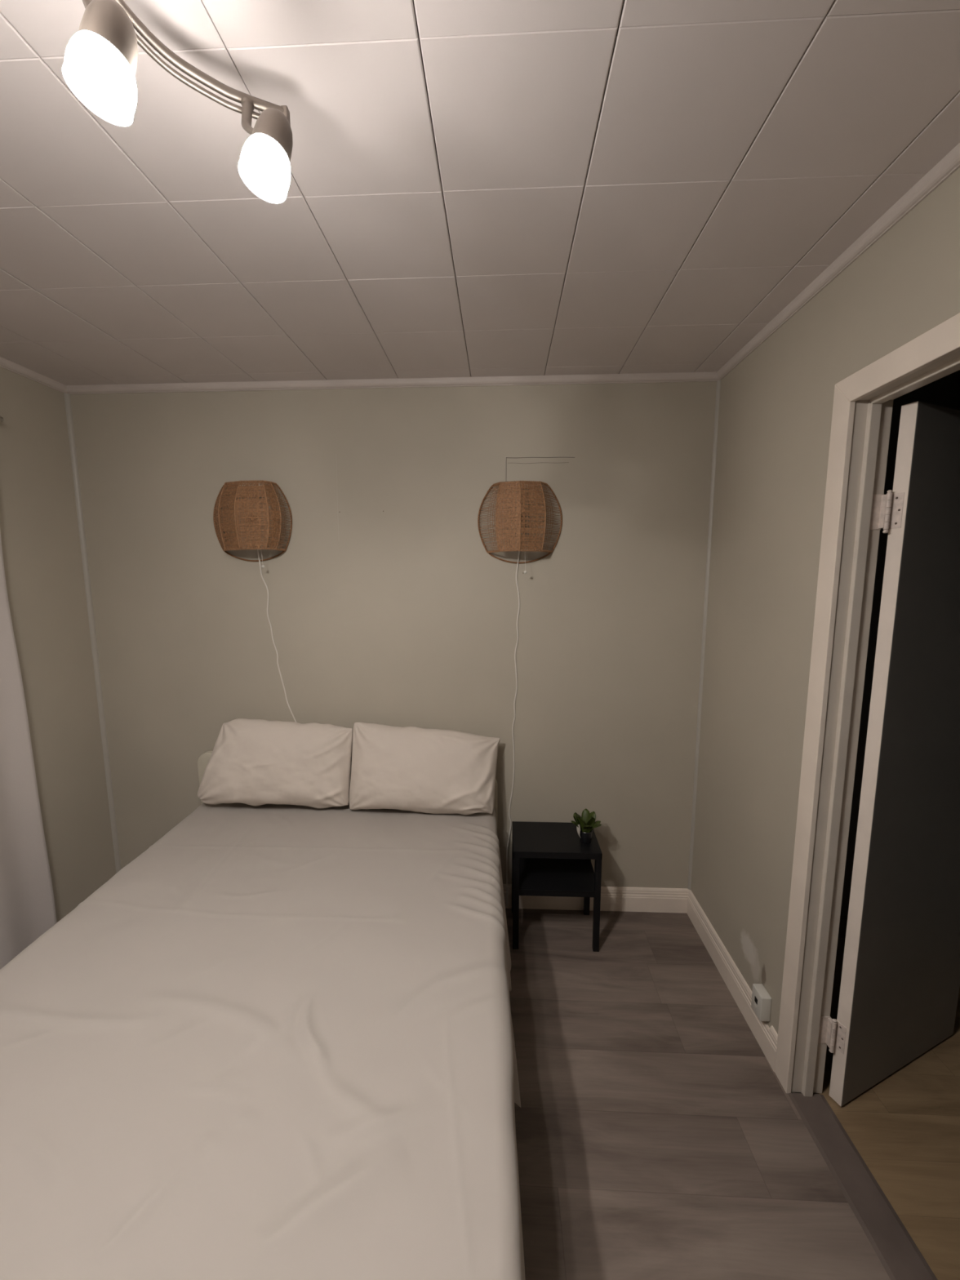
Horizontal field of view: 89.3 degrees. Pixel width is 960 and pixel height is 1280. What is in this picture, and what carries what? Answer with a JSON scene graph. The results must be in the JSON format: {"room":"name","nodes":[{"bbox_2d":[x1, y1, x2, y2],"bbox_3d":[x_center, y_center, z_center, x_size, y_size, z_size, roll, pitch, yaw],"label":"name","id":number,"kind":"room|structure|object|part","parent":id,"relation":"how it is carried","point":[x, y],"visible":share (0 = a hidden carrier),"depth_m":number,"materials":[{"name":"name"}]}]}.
{"room":"bedroom","nodes":[
{"label":"bedroom","id":0,"kind":"room"},
{"bbox_2d":[0,366,115,922],"bbox_3d":[-1.940,0.336,0.392,0.100,2.521,3.817,0,8,3],"label":"wall","id":1,"kind":"structure","parent":0,"point":[42,561],"depth_m":2.07,"materials":[{"name":"paint"}]},
{"bbox_2d":[0,356,66,393],"bbox_3d":[-1.881,-0.846,0.283,0.020,0.030,3.717,0,8,3],"label":"trim","id":2,"kind":"structure","parent":1,"relation":"attached to","point":[5,363],"depth_m":1.95,"materials":[{"name":"paint"}]},
{"bbox_3d":[-1.823,-0.711,1.022,0.071,0.036,1.550,0,8,3],"label":"curtain rod","id":3,"kind":"object","parent":1,"relation":"attached to","visible":0},
{"bbox_2d":[0,529,57,969],"bbox_3d":[-1.793,0.338,1.192,0.043,2.105,1.415,0,8,3],"label":"curtain","id":4,"kind":"object","parent":3,"relation":"hanging from","point":[27,901],"visible":0.84,"depth_m":1.86,"materials":[{"name":"grey fabric"}]},
{"bbox_2d":[0,0,959,385],"bbox_3d":[-0.542,-0.886,0.218,2.901,0.061,3.917,0,8,3],"label":"ceiling","id":5,"kind":"structure","parent":0,"point":[477,188],"depth_m":1.02,"materials":[{"name":"paint"}]},
{"bbox_2d":[62,0,293,203],"bbox_3d":[-0.516,-0.729,0.430,0.184,0.309,0.849,4,9,30],"label":"ceiling lamp","id":6,"kind":"object","parent":5,"relation":"attached to","point":[100,65],"visible":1,"depth_m":0.56,"materials":[{"name":"silver metal"}]},
{"bbox_3d":[-0.451,-0.739,0.565,0.023,0.144,0.103,-5,9,-32],"label":"arm","id":7,"kind":"part","parent":6,"relation":"part of","materials":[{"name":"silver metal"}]},
{"bbox_3d":[-0.414,-0.615,0.529,0.065,0.058,0.064,0,8,3],"label":"lamp shade","id":8,"kind":"part","parent":6,"relation":"part of","materials":[{"name":"white glass"}]},
{"bbox_3d":[-0.411,-0.620,0.530,0.029,0.032,0.029,0,8,3],"label":"bulb","id":9,"kind":"part","parent":6,"relation":"part of","materials":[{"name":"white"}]},
{"bbox_3d":[-0.540,-0.785,0.431,0.089,0.014,0.841,4,8,27],"label":"rail","id":10,"kind":"part","parent":6,"relation":"part of","materials":[{"name":"silver metal"}]},
{"bbox_3d":[-0.539,-0.801,0.431,0.092,0.014,0.843,4,8,27],"label":"rail","id":11,"kind":"part","parent":6,"relation":"part of","materials":[{"name":"silver metal"}]},
{"bbox_3d":[-0.341,-0.777,0.727,0.023,0.111,0.102,-5,9,-32],"label":"arm","id":12,"kind":"part","parent":6,"relation":"part of","materials":[{"name":"silver metal"}]},
{"bbox_3d":[-0.304,-0.669,0.684,0.068,0.062,0.068,0,8,3],"label":"lamp shade","id":13,"kind":"part","parent":6,"relation":"part of","materials":[{"name":"white glass"}]},
{"bbox_3d":[-0.301,-0.674,0.687,0.030,0.033,0.030,0,8,3],"label":"bulb","id":14,"kind":"part","parent":6,"relation":"part of","materials":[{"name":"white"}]},
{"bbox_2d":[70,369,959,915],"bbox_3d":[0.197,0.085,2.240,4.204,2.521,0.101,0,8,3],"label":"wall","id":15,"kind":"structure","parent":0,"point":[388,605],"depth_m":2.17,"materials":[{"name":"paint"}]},
{"bbox_2d":[63,393,120,873],"bbox_3d":[-1.798,0.106,2.274,0.015,2.381,0.015,0,8,3],"label":"trim","id":16,"kind":"structure","parent":15,"relation":"attached to","point":[67,397],"depth_m":2.25,"materials":[{"name":"beige paint"}]},
{"bbox_2d":[213,480,296,722],"bbox_3d":[-1.010,0.294,2.194,0.360,1.985,0.152,0,8,3],"label":"wall lamp","id":17,"kind":"object","parent":15,"relation":"attached to","point":[252,518],"visible":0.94,"depth_m":2.05,"materials":[{"name":"wicker"}]},
{"bbox_3d":[-0.999,-0.533,2.083,0.310,0.289,0.150,0,8,3],"label":"frame","id":18,"kind":"part","parent":17,"relation":"part of","materials":[{"name":"wicker"}]},
{"bbox_3d":[-1.013,-0.534,2.084,0.351,0.287,0.148,0,8,3],"label":"lamp shade","id":19,"kind":"part","parent":17,"relation":"part of","materials":[{"name":"wicker"}]},
{"bbox_3d":[-0.916,0.417,2.269,0.154,1.721,0.027,0,8,3],"label":"cord","id":20,"kind":"part","parent":17,"relation":"part of","materials":[{"name":"beige plastic"}]},
{"bbox_2d":[66,371,718,394],"bbox_3d":[-0.411,-1.085,2.053,2.800,0.030,0.020,0,8,3],"label":"trim","id":21,"kind":"structure","parent":15,"relation":"attached to","point":[675,376],"depth_m":2.04,"materials":[{"name":"paint"}]},
{"bbox_2d":[477,480,562,906],"bbox_3d":[0.172,0.305,2.140,0.369,1.971,0.157,0,8,3],"label":"wall lamp","id":22,"kind":"object","parent":15,"relation":"attached to","point":[519,517],"visible":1,"depth_m":2.00,"materials":[{"name":"wicker"}]},
{"bbox_3d":[0.151,0.425,2.222,0.056,1.710,0.027,0,8,3],"label":"cord","id":23,"kind":"part","parent":22,"relation":"part of","materials":[{"name":"beige plastic"}]},
{"bbox_3d":[0.170,-0.517,2.031,0.360,0.285,0.153,0,8,3],"label":"lamp shade","id":24,"kind":"part","parent":22,"relation":"part of","materials":[{"name":"wicker"}]},
{"bbox_3d":[0.169,-0.516,2.031,0.284,0.288,0.155,0,8,3],"label":"frame","id":25,"kind":"part","parent":22,"relation":"part of","materials":[{"name":"wicker"}]},
{"bbox_2d":[502,884,688,913],"bbox_3d":[-0.404,1.232,2.362,2.800,0.117,0.014,0,8,3],"label":"baseboard","id":26,"kind":"structure","parent":15,"relation":"attached to","point":[655,900],"depth_m":2.31,"materials":[{"name":"paint"}]},
{"bbox_2d":[687,380,720,889],"bbox_3d":[0.986,0.056,2.146,0.011,2.264,0.011,0,8,3],"label":"trim","id":27,"kind":"structure","parent":15,"relation":"attached to","point":[718,383],"depth_m":2.13,"materials":[{"name":"beige paint"}]},
{"bbox_2d":[505,908,890,1279],"bbox_3d":[-0.535,1.558,0.542,2.900,0.050,3.917,0,8,3],"label":"floor","id":28,"kind":"structure","parent":0,"point":[657,1138],"depth_m":1.41,"materials":[{"name":"grey laminate"}]},
{"bbox_2d":[197,751,497,824],"bbox_3d":[-0.640,1.041,1.317,1.461,0.772,2.020,0,8,3],"label":"headboard","id":29,"kind":"object","parent":28,"relation":"on","point":[202,762],"visible":0.02,"depth_m":2.27,"materials":[{"name":"grey"}]},
{"bbox_2d":[0,802,525,1279],"bbox_3d":[-0.616,1.079,1.283,1.485,0.431,2.065,0,8,3],"label":"sheet","id":30,"kind":"object","parent":29,"relation":"on","point":[277,1042],"visible":0.98,"depth_m":1.04,"materials":[{"name":"grey fabric"}]},
{"bbox_2d":[197,718,352,808],"bbox_3d":[-0.921,0.554,2.177,0.692,0.380,0.179,0,8,3],"label":"pillow","id":31,"kind":"object","parent":30,"relation":"on","point":[251,762],"visible":1,"depth_m":2.12,"materials":[{"name":"beige fabric"}]},
{"bbox_2d":[349,722,500,814],"bbox_3d":[-0.245,0.568,2.137,0.666,0.376,0.195,0,8,3],"label":"pillow","id":32,"kind":"object","parent":30,"relation":"on","point":[406,768],"visible":1,"depth_m":2.09,"materials":[{"name":"beige fabric"}]},
{"bbox_2d":[511,821,602,951],"bbox_3d":[0.329,1.088,2.168,0.366,0.450,0.250,0,8,3],"label":"nightstand","id":33,"kind":"object","parent":28,"relation":"on","point":[549,859],"visible":0.89,"depth_m":2.09,"materials":[{"name":"black paint"}]},
{"bbox_3d":[0.163,1.075,2.287,0.025,0.446,0.025,0,8,3],"label":"leg","id":34,"kind":"part","parent":33,"relation":"part of","materials":[{"name":"black paint"}]},
{"bbox_3d":[0.153,1.104,2.064,0.025,0.446,0.025,0,8,3],"label":"leg","id":35,"kind":"part","parent":33,"relation":"part of","materials":[{"name":"black paint"}]},
{"bbox_2d":[512,857,595,897],"bbox_3d":[0.328,1.050,2.163,0.362,0.027,0.246,0,8,3],"label":"shelf","id":36,"kind":"object","parent":33,"relation":"attached to","point":[538,877],"depth_m":2.12,"materials":[{"name":"black paint"}]},
{"bbox_2d":[571,808,601,844],"bbox_3d":[0.454,0.807,2.086,0.127,0.128,0.115,0,8,3],"label":"potted plant","id":37,"kind":"object","parent":33,"relation":"on","point":[586,823],"visible":1,"depth_m":2.08,"materials":[{"name":"green plant"}]},
{"bbox_3d":[0.456,0.843,2.096,0.058,0.054,0.058,0,8,3],"label":"pot","id":38,"kind":"part","parent":37,"relation":"part of","materials":[{"name":"black ceramic"}]},
{"bbox_3d":[0.504,1.076,2.272,0.025,0.446,0.025,0,8,3],"label":"leg","id":39,"kind":"part","parent":33,"relation":"part of","materials":[{"name":"black paint"}]},
{"bbox_3d":[0.494,1.105,2.050,0.025,0.446,0.025,0,8,3],"label":"leg","id":40,"kind":"part","parent":33,"relation":"part of","materials":[{"name":"black paint"}]},
{"bbox_2d":[787,1093,937,1279],"bbox_3d":[0.990,1.465,1.198,0.106,0.054,0.612,0,8,3],"label":"threshold","id":41,"kind":"object","parent":28,"relation":"on","point":[895,1249],"depth_m":1.25,"materials":[{"name":"grey wood"}]},
{"bbox_2d":[690,167,959,1093],"bbox_3d":[0.958,0.338,0.314,0.097,2.521,3.717,0,8,3],"label":"wall","id":42,"kind":"structure","parent":0,"point":[774,429],"depth_m":1.60,"materials":[{"name":"paint"}]},
{"bbox_2d":[686,889,777,1071],"bbox_3d":[0.971,1.285,1.931,0.014,0.117,0.756,0,8,3],"label":"baseboard","id":43,"kind":"structure","parent":42,"relation":"attached to","point":[766,1037],"depth_m":1.85,"materials":[{"name":"paint"}]},
{"bbox_2d":[751,983,771,1021],"bbox_3d":[0.948,1.222,1.637,0.035,0.088,0.060,0,8,3],"label":"socket","id":44,"kind":"object","parent":42,"relation":"attached to","point":[761,1002],"visible":1,"depth_m":1.62,"materials":[{"name":"grey plastic"}]},
{"bbox_2d":[716,142,959,380],"bbox_3d":[0.896,-0.838,0.161,0.020,0.030,3.717,0,8,3],"label":"trim","id":45,"kind":"structure","parent":42,"relation":"attached to","point":[946,166],"depth_m":1.20,"materials":[{"name":"paint"}]},
{"bbox_2d":[774,312,959,1093],"bbox_3d":[0.937,0.405,1.060,0.015,2.091,0.742,0,8,3],"label":"trim","id":46,"kind":"structure","parent":42,"relation":"attached to","point":[942,340],"depth_m":1.33,"materials":[{"name":"paint"}]},
{"bbox_2d":[791,350,959,1096],"bbox_3d":[0.990,0.426,1.061,0.100,2.049,0.658,0,8,3],"label":"trim","id":47,"kind":"structure","parent":42,"relation":"attached to","point":[873,415],"depth_m":1.34,"materials":[{"name":"paint"}]},
{"bbox_2d":[817,400,959,1106],"bbox_3d":[1.343,0.390,1.433,0.640,2.004,0.169,-4,8,-26],"label":"door","id":48,"kind":"structure","parent":42,"relation":"in","point":[900,987],"depth_m":1.39,"materials":[{"name":"paint"}]},
{"bbox_2d":[815,915,959,1279],"bbox_3d":[1.809,1.565,0.439,1.615,0.050,3.917,0,8,3],"label":"floor","id":49,"kind":"structure","parent":0,"point":[905,1127],"depth_m":1.39,"materials":[{"name":"laminate"}]}
]}

